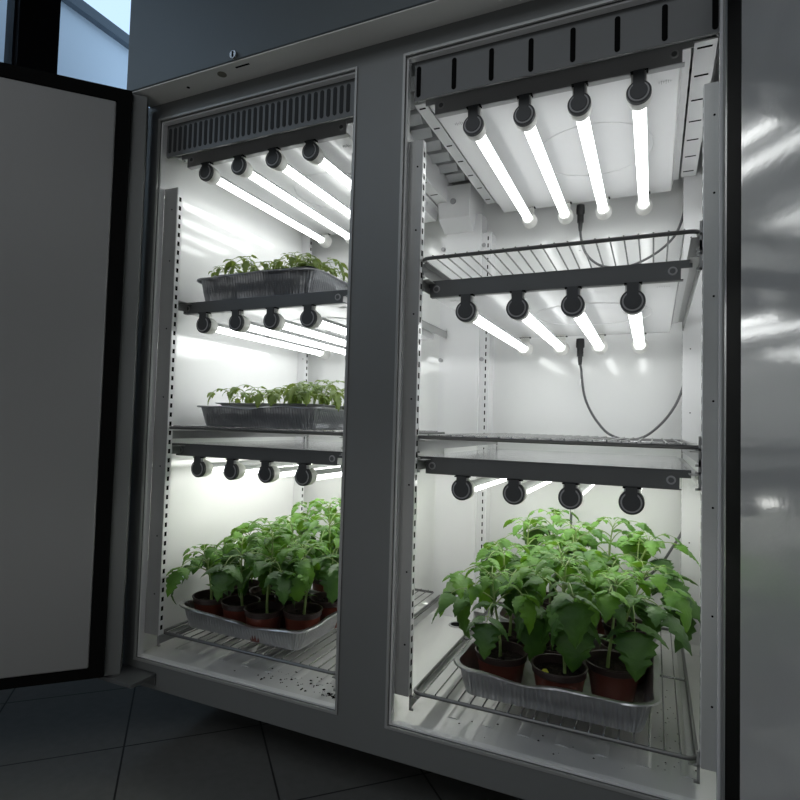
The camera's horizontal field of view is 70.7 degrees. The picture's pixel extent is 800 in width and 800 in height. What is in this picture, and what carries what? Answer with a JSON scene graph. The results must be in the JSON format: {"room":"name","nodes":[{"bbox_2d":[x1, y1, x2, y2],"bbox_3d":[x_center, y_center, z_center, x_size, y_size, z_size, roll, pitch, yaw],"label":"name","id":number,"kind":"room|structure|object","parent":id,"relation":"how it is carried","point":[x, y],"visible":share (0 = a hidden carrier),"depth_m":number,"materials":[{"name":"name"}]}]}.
{"room":"plant research laboratory","nodes":[
{"label":"plant research laboratory","id":0,"kind":"room"},
{"bbox_2d":[14,0,60,73],"bbox_3d":[-2.391,-1.083,1.420,0.100,3.750,4.900,1,-3,24],"label":"wall","id":1,"kind":"structure","parent":0,"point":[38,21],"depth_m":2.72,"materials":[{"name":"black"}]},
{"bbox_2d":[0,0,17,64],"bbox_3d":[-2.049,-1.919,2.150,0.050,1.600,1.126,1,-3,24],"label":"window","id":2,"kind":"structure","parent":1,"relation":"in","point":[8,8],"depth_m":2.63,"materials":[{"name":"blue"}]},
{"bbox_2d":[57,0,149,107],"bbox_3d":[-1.569,-1.860,3.216,0.050,1.600,0.832,1,-3,24],"label":"window","id":3,"kind":"structure","parent":1,"relation":"in","point":[93,34],"depth_m":3.05,"materials":[{"name":"blue"}]},
{"bbox_2d":[0,678,523,799],"bbox_3d":[-0.164,0.860,0.312,5.100,0.100,5.100,1,-3,24],"label":"floor","id":4,"kind":"structure","parent":0,"point":[88,739],"depth_m":1.33,"materials":[{"name":"tile"}]},
{"bbox_2d":[0,0,799,799],"bbox_3d":[-0.149,-0.178,1.226,1.973,2.050,1.486,1,-3,24],"label":"tall cabinet","id":5,"kind":"object","parent":4,"relation":"on","point":[107,235],"depth_m":1.26,"materials":[{"name":"paint"}]},
{"bbox_2d":[197,268,347,300],"bbox_3d":[-0.329,-0.279,1.501,0.377,0.070,0.248,1,-3,24],"label":"foil tray","id":6,"kind":"object","parent":5,"relation":"on","point":[260,283],"visible":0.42,"depth_m":1.40,"materials":[{"name":"grey metal"}]},
{"bbox_2d":[212,266,317,276],"bbox_3d":[-0.323,-0.286,1.500,0.317,0.070,0.175,1,-3,24],"label":"tray","id":7,"kind":"object","parent":6,"relation":"in","point":[300,266],"visible":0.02,"depth_m":1.37,"materials":[{"name":"plastic"}]},
{"bbox_2d":[208,265,242,276],"bbox_3d":[-0.460,-0.333,1.494,0.092,0.047,0.076,0,-3,29],"label":"seedling","id":8,"kind":"object","parent":7,"relation":"in","point":[218,270],"visible":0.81,"depth_m":1.49,"materials":[{"name":"green plant"}]},
{"bbox_2d":[226,263,258,273],"bbox_3d":[-0.408,-0.330,1.509,0.103,0.058,0.105,1,-2,8],"label":"seedling","id":9,"kind":"object","parent":7,"relation":"in","point":[231,270],"visible":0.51,"depth_m":1.48,"materials":[{"name":"green plant"}]},
{"bbox_2d":[223,255,269,274],"bbox_3d":[-0.394,-0.337,1.468,0.131,0.072,0.115,-1,-3,41],"label":"seedling","id":10,"kind":"object","parent":7,"relation":"in","point":[245,265],"visible":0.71,"depth_m":1.46,"materials":[{"name":"green plant"}]},
{"bbox_2d":[253,261,284,270],"bbox_3d":[-0.333,-0.327,1.432,0.081,0.045,0.082,2,-2,1],"label":"seedling","id":11,"kind":"object","parent":7,"relation":"in","point":[265,265],"visible":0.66,"depth_m":1.42,"materials":[{"name":"green plant"}]},
{"bbox_2d":[270,258,298,268],"bbox_3d":[-0.288,-0.336,1.478,0.097,0.062,0.093,1,-3,19],"label":"seedling","id":12,"kind":"object","parent":7,"relation":"in","point":[273,266],"visible":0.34,"depth_m":1.47,"materials":[{"name":"green plant"}]},
{"bbox_2d":[273,252,320,268],"bbox_3d":[-0.253,-0.339,1.412,0.122,0.062,0.102,1,-3,21],"label":"seedling","id":13,"kind":"object","parent":7,"relation":"in","point":[291,259],"visible":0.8,"depth_m":1.41,"materials":[{"name":"green plant"}]},
{"bbox_2d":[293,254,321,266],"bbox_3d":[-0.230,-0.332,1.402,0.079,0.050,0.076,0,-3,26],"label":"seedling","id":14,"kind":"object","parent":7,"relation":"in","point":[315,263],"visible":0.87,"depth_m":1.39,"materials":[{"name":"green plant"}]},
{"bbox_2d":[294,259,336,276],"bbox_3d":[-0.235,-0.332,1.497,0.131,0.072,0.115,4,-3,-43],"label":"seedling","id":15,"kind":"object","parent":7,"relation":"in","point":[298,265],"visible":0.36,"depth_m":1.48,"materials":[{"name":"green plant"}]},
{"bbox_2d":[301,258,347,276],"bbox_3d":[-0.199,-0.331,1.454,0.123,0.068,0.121,0,-3,30],"label":"seedling","id":16,"kind":"object","parent":7,"relation":"in","point":[336,261],"visible":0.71,"depth_m":1.45,"materials":[{"name":"green plant"}]},
{"bbox_2d":[320,264,347,281],"bbox_3d":[-0.188,-0.327,1.514,0.105,0.066,0.120,2,-2,-1],"label":"seedling","id":17,"kind":"object","parent":7,"relation":"in","point":[339,272],"visible":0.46,"depth_m":1.50,"materials":[{"name":"green plant"}]},
{"bbox_2d":[164,588,439,674],"bbox_3d":[-0.227,0.588,1.579,0.510,0.010,0.649,1,-3,24],"label":"wire shelf","id":18,"kind":"object","parent":5,"relation":"attached to","point":[183,623],"visible":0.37,"depth_m":1.31,"materials":[{"name":"grey metal"}]},
{"bbox_2d":[179,593,336,649],"bbox_3d":[-0.339,0.544,1.443,0.390,0.059,0.270,1,-3,24],"label":"foil tray","id":19,"kind":"object","parent":18,"relation":"on","point":[284,638],"visible":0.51,"depth_m":1.33,"materials":[{"name":"silver metal"}]},
{"bbox_2d":[166,544,249,616],"bbox_3d":[-0.488,0.472,1.436,0.203,0.192,0.214,1,-3,24],"label":"plant","id":20,"kind":"object","parent":19,"relation":"in","point":[204,600],"visible":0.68,"depth_m":1.42,"materials":[{"name":"green plant"}]},
{"bbox_2d":[182,527,275,595],"bbox_3d":[-0.426,0.462,1.553,0.264,0.226,0.232,1,-3,24],"label":"plant","id":21,"kind":"object","parent":19,"relation":"in","point":[261,579],"visible":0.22,"depth_m":1.51,"materials":[{"name":"green plant"}]},
{"bbox_2d":[198,535,294,623],"bbox_3d":[-0.383,0.454,1.381,0.266,0.230,0.237,1,-3,24],"label":"plant","id":22,"kind":"object","parent":19,"relation":"in","point":[232,606],"visible":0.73,"depth_m":1.36,"materials":[{"name":"green plant"}]},
{"bbox_2d":[222,517,315,601],"bbox_3d":[-0.353,0.446,1.514,0.269,0.258,0.252,1,-3,24],"label":"plant","id":23,"kind":"object","parent":19,"relation":"in","point":[258,592],"visible":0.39,"depth_m":1.48,"materials":[{"name":"green plant"}]},
{"bbox_2d":[220,526,320,641],"bbox_3d":[-0.292,0.441,1.371,0.234,0.260,0.238,1,-3,24],"label":"plant","id":24,"kind":"object","parent":19,"relation":"in","point":[267,614],"visible":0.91,"depth_m":1.32,"materials":[{"name":"green plant"}]},
{"bbox_2d":[237,515,338,627],"bbox_3d":[-0.266,0.438,1.457,0.283,0.273,0.246,1,-3,24],"label":"plant","id":25,"kind":"object","parent":19,"relation":"in","point":[281,542],"visible":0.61,"depth_m":1.42,"materials":[{"name":"green plant"}]},
{"bbox_2d":[241,540,338,629],"bbox_3d":[-0.232,0.456,1.358,0.280,0.231,0.233,2,-2,1],"label":"plant","id":26,"kind":"object","parent":19,"relation":"in","point":[305,614],"visible":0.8,"depth_m":1.32,"materials":[{"name":"green plant"}]},
{"bbox_2d":[276,513,339,628],"bbox_3d":[-0.156,0.439,1.461,0.290,0.280,0.237,3,-3,-37],"label":"plant","id":27,"kind":"object","parent":19,"relation":"in","point":[328,599],"visible":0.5,"depth_m":1.41,"materials":[{"name":"green plant"}]},
{"bbox_2d":[255,577,319,593],"bbox_3d":[-0.195,0.561,1.702,0.428,0.054,0.289,1,-3,24],"label":"foil tray","id":28,"kind":"object","parent":18,"relation":"on","point":[311,590],"visible":0.02,"depth_m":1.58,"materials":[{"name":"silver metal"}]},
{"bbox_2d":[254,501,339,553],"bbox_3d":[-0.274,0.444,1.675,0.314,0.279,0.225,3,-3,-35],"label":"plant","id":29,"kind":"object","parent":28,"relation":"in","point":[317,505],"visible":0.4,"depth_m":1.67,"materials":[{"name":"green plant"}]},
{"bbox_2d":[290,497,340,591],"bbox_3d":[-0.194,0.438,1.664,0.252,0.295,0.300,3,-3,-28],"label":"plant","id":30,"kind":"object","parent":28,"relation":"in","point":[317,586],"visible":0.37,"depth_m":1.64,"materials":[{"name":"green plant"}]},
{"bbox_2d":[319,503,340,553],"bbox_3d":[-0.150,0.438,1.611,0.270,0.294,0.282,0,-3,38],"label":"plant","id":31,"kind":"object","parent":28,"relation":"in","point":[337,505],"visible":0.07,"depth_m":1.57,"materials":[{"name":"green plant"}]},
{"bbox_2d":[169,425,444,435],"bbox_3d":[-0.216,0.085,1.594,0.510,0.010,0.662,1,-3,24],"label":"wire shelf","id":32,"kind":"object","parent":5,"relation":"attached to","point":[335,432],"visible":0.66,"depth_m":1.30,"materials":[{"name":"grey metal"}]},
{"bbox_2d":[197,405,343,428],"bbox_3d":[-0.321,0.047,1.517,0.393,0.055,0.270,1,-3,24],"label":"foil tray","id":33,"kind":"object","parent":32,"relation":"on","point":[289,417],"visible":0.8,"depth_m":1.40,"materials":[{"name":"grey metal"}]},
{"bbox_2d":[216,403,343,408],"bbox_3d":[-0.316,0.039,1.515,0.324,0.052,0.185,1,-3,24],"label":"tray","id":34,"kind":"object","parent":33,"relation":"in","point":[239,405],"visible":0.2,"depth_m":1.44,"materials":[{"name":"plastic"}]},
{"bbox_2d":[207,388,250,403],"bbox_3d":[-0.457,-0.001,1.513,0.112,0.061,0.110,2,-2,-7],"label":"seedling","id":35,"kind":"object","parent":34,"relation":"in","point":[210,395],"visible":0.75,"depth_m":1.50,"materials":[{"name":"green plant"}]},
{"bbox_2d":[240,393,264,402],"bbox_3d":[-0.397,0.003,1.505,0.069,0.044,0.066,0,-3,33],"label":"seedling","id":36,"kind":"object","parent":34,"relation":"in","point":[252,396],"visible":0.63,"depth_m":1.48,"materials":[{"name":"green plant"}]},
{"bbox_2d":[229,384,277,409],"bbox_3d":[-0.376,-0.004,1.459,0.128,0.071,0.112,0,-3,28],"label":"seedling","id":37,"kind":"object","parent":34,"relation":"in","point":[258,399],"visible":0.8,"depth_m":1.44,"materials":[{"name":"green plant"}]},
{"bbox_2d":[259,390,293,403],"bbox_3d":[-0.319,0.004,1.459,0.097,0.054,0.098,3,-3,-24],"label":"seedling","id":38,"kind":"object","parent":34,"relation":"in","point":[269,390],"visible":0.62,"depth_m":1.44,"materials":[{"name":"green plant"}]},
{"bbox_2d":[266,387,302,403],"bbox_3d":[-0.309,-0.004,1.513,0.104,0.064,0.125,3,-3,-30],"label":"seedling","id":39,"kind":"object","parent":34,"relation":"in","point":[290,387],"visible":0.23,"depth_m":1.50,"materials":[{"name":"green plant"}]},
{"bbox_2d":[265,387,304,408],"bbox_3d":[-0.293,-0.001,1.426,0.103,0.065,0.117,2,-3,-20],"label":"seedling","id":40,"kind":"object","parent":34,"relation":"in","point":[271,399],"visible":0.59,"depth_m":1.40,"materials":[{"name":"green plant"}]},
{"bbox_2d":[277,385,312,402],"bbox_3d":[-0.274,-0.006,1.478,0.099,0.066,0.104,2,-3,-18],"label":"seedling","id":41,"kind":"object","parent":34,"relation":"in","point":[281,391],"visible":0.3,"depth_m":1.48,"materials":[{"name":"green plant"}]},
{"bbox_2d":[284,388,328,405],"bbox_3d":[-0.238,0.001,1.422,0.114,0.064,0.116,3,-3,-37],"label":"seedling","id":42,"kind":"object","parent":34,"relation":"in","point":[306,396],"visible":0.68,"depth_m":1.38,"materials":[{"name":"green plant"}]},
{"bbox_2d":[288,382,338,404],"bbox_3d":[-0.231,-0.008,1.484,0.145,0.074,0.121,0,-3,28],"label":"seedling","id":43,"kind":"object","parent":34,"relation":"in","point":[302,384],"visible":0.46,"depth_m":1.46,"materials":[{"name":"green plant"}]},
{"bbox_2d":[284,381,343,411],"bbox_3d":[-0.212,-0.006,1.398,0.144,0.080,0.126,2,-2,-15],"label":"seedling","id":44,"kind":"object","parent":34,"relation":"in","point":[337,398],"visible":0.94,"depth_m":1.37,"materials":[{"name":"green plant"}]},
{"bbox_2d":[298,384,330,404],"bbox_3d":[-0.228,-0.007,1.543,0.125,0.076,0.150,2,-2,-8],"label":"seedling","id":45,"kind":"object","parent":34,"relation":"in","point":[309,384],"visible":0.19,"depth_m":1.53,"materials":[{"name":"green plant"}]},
{"bbox_2d":[308,380,344,404],"bbox_3d":[-0.180,-0.011,1.488,0.130,0.082,0.124,2,-2,1],"label":"seedling","id":46,"kind":"object","parent":34,"relation":"in","point":[337,381],"visible":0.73,"depth_m":1.48,"materials":[{"name":"green plant"}]},
{"bbox_2d":[327,389,343,409],"bbox_3d":[-0.138,0.004,1.502,0.130,0.071,0.128,1,-2,6],"label":"seedling","id":47,"kind":"object","parent":34,"relation":"in","point":[342,390],"visible":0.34,"depth_m":1.50,"materials":[{"name":"green plant"}]},
{"bbox_2d":[234,668,696,770],"bbox_3d":[0.111,0.634,1.144,1.017,0.004,0.327,1,-2,4],"label":"soil","id":48,"kind":"object","parent":5,"relation":"on","point":[272,668],"visible":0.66,"depth_m":1.22,"materials":[{"name":"brown soil"}]},
{"bbox_2d":[413,601,697,760],"bbox_3d":[0.383,0.593,1.304,0.505,0.010,0.649,1,-3,24],"label":"wire shelf","id":49,"kind":"object","parent":5,"relation":"attached to","point":[422,694],"visible":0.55,"depth_m":1.04,"materials":[{"name":"grey metal"}]},
{"bbox_2d":[453,622,660,732],"bbox_3d":[0.321,0.549,1.146,0.376,0.061,0.300,1,-3,24],"label":"foil tray","id":50,"kind":"object","parent":49,"relation":"on","point":[586,706],"visible":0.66,"depth_m":1.03,"materials":[{"name":"silver metal"}]},
{"bbox_2d":[431,565,540,682],"bbox_3d":[0.199,0.460,1.156,0.222,0.230,0.214,3,-3,-29],"label":"plant","id":51,"kind":"object","parent":50,"relation":"in","point":[505,659],"visible":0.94,"depth_m":1.10,"materials":[{"name":"green plant"}]},
{"bbox_2d":[440,541,550,662],"bbox_3d":[0.232,0.452,1.268,0.260,0.259,0.280,1,-3,24],"label":"plant","id":52,"kind":"object","parent":50,"relation":"in","point":[532,644],"visible":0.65,"depth_m":1.21,"materials":[{"name":"green plant"}]},
{"bbox_2d":[489,539,630,672],"bbox_3d":[0.365,0.441,1.173,0.336,0.279,0.269,2,-2,-6],"label":"plant","id":53,"kind":"object","parent":50,"relation":"in","point":[558,643],"visible":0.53,"depth_m":1.09,"materials":[{"name":"green plant"}]},
{"bbox_2d":[497,554,626,691],"bbox_3d":[0.315,0.438,1.098,0.195,0.276,0.261,3,-3,-26],"label":"plant","id":54,"kind":"object","parent":50,"relation":"in","point":[549,669],"visible":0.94,"depth_m":1.05,"materials":[{"name":"green plant"}]},
{"bbox_2d":[541,567,691,702],"bbox_3d":[0.419,0.457,1.114,0.271,0.245,0.235,1,-3,24],"label":"plant","id":55,"kind":"object","parent":50,"relation":"in","point":[609,677],"visible":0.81,"depth_m":1.07,"materials":[{"name":"green plant"}]},
{"bbox_2d":[572,560,699,684],"bbox_3d":[0.480,0.461,1.165,0.278,0.245,0.293,1,-3,24],"label":"plant","id":56,"kind":"object","parent":50,"relation":"in","point":[637,649],"visible":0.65,"depth_m":1.08,"materials":[{"name":"green plant"}]},
{"bbox_2d":[495,604,658,642],"bbox_3d":[0.447,0.564,1.423,0.376,0.060,0.290,1,-3,24],"label":"foil tray","id":57,"kind":"object","parent":49,"relation":"on","point":[501,611],"visible":0.03,"depth_m":1.41,"materials":[{"name":"silver metal"}]},
{"bbox_2d":[478,517,582,619],"bbox_3d":[0.325,0.441,1.364,0.286,0.294,0.247,1,-3,24],"label":"plant","id":58,"kind":"object","parent":57,"relation":"in","point":[505,542],"visible":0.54,"depth_m":1.37,"materials":[{"name":"green plant"}]},
{"bbox_2d":[503,508,596,607],"bbox_3d":[0.420,0.445,1.509,0.272,0.303,0.266,1,-3,24],"label":"plant","id":59,"kind":"object","parent":57,"relation":"in","point":[537,533],"visible":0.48,"depth_m":1.50,"materials":[{"name":"green plant"}]},
{"bbox_2d":[509,520,633,628],"bbox_3d":[0.415,0.444,1.377,0.298,0.293,0.266,1,-3,24],"label":"plant","id":60,"kind":"object","parent":57,"relation":"in","point":[567,533],"visible":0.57,"depth_m":1.33,"materials":[{"name":"green plant"}]},
{"bbox_2d":[564,517,678,634],"bbox_3d":[0.553,0.450,1.438,0.300,0.294,0.236,1,-3,24],"label":"plant","id":61,"kind":"object","parent":57,"relation":"in","point":[643,526],"visible":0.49,"depth_m":1.41,"materials":[{"name":"green plant"}]},
{"bbox_2d":[551,530,699,634],"bbox_3d":[0.554,0.450,1.338,0.289,0.286,0.331,4,-3,-43],"label":"plant","id":62,"kind":"object","parent":57,"relation":"in","point":[638,544],"visible":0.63,"depth_m":1.29,"materials":[{"name":"green plant"}]},
{"bbox_2d":[418,433,698,449],"bbox_3d":[0.395,0.090,1.319,0.505,0.010,0.662,1,-3,24],"label":"wire shelf","id":63,"kind":"object","parent":5,"relation":"attached to","point":[671,443],"visible":1,"depth_m":1.09,"materials":[{"name":"grey metal"}]},
{"bbox_2d":[423,229,699,279],"bbox_3d":[0.405,-0.267,1.334,0.505,0.010,0.662,1,-3,24],"label":"wire shelf","id":64,"kind":"object","parent":5,"relation":"attached to","point":[653,235],"visible":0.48,"depth_m":1.06,"materials":[{"name":"grey metal"}]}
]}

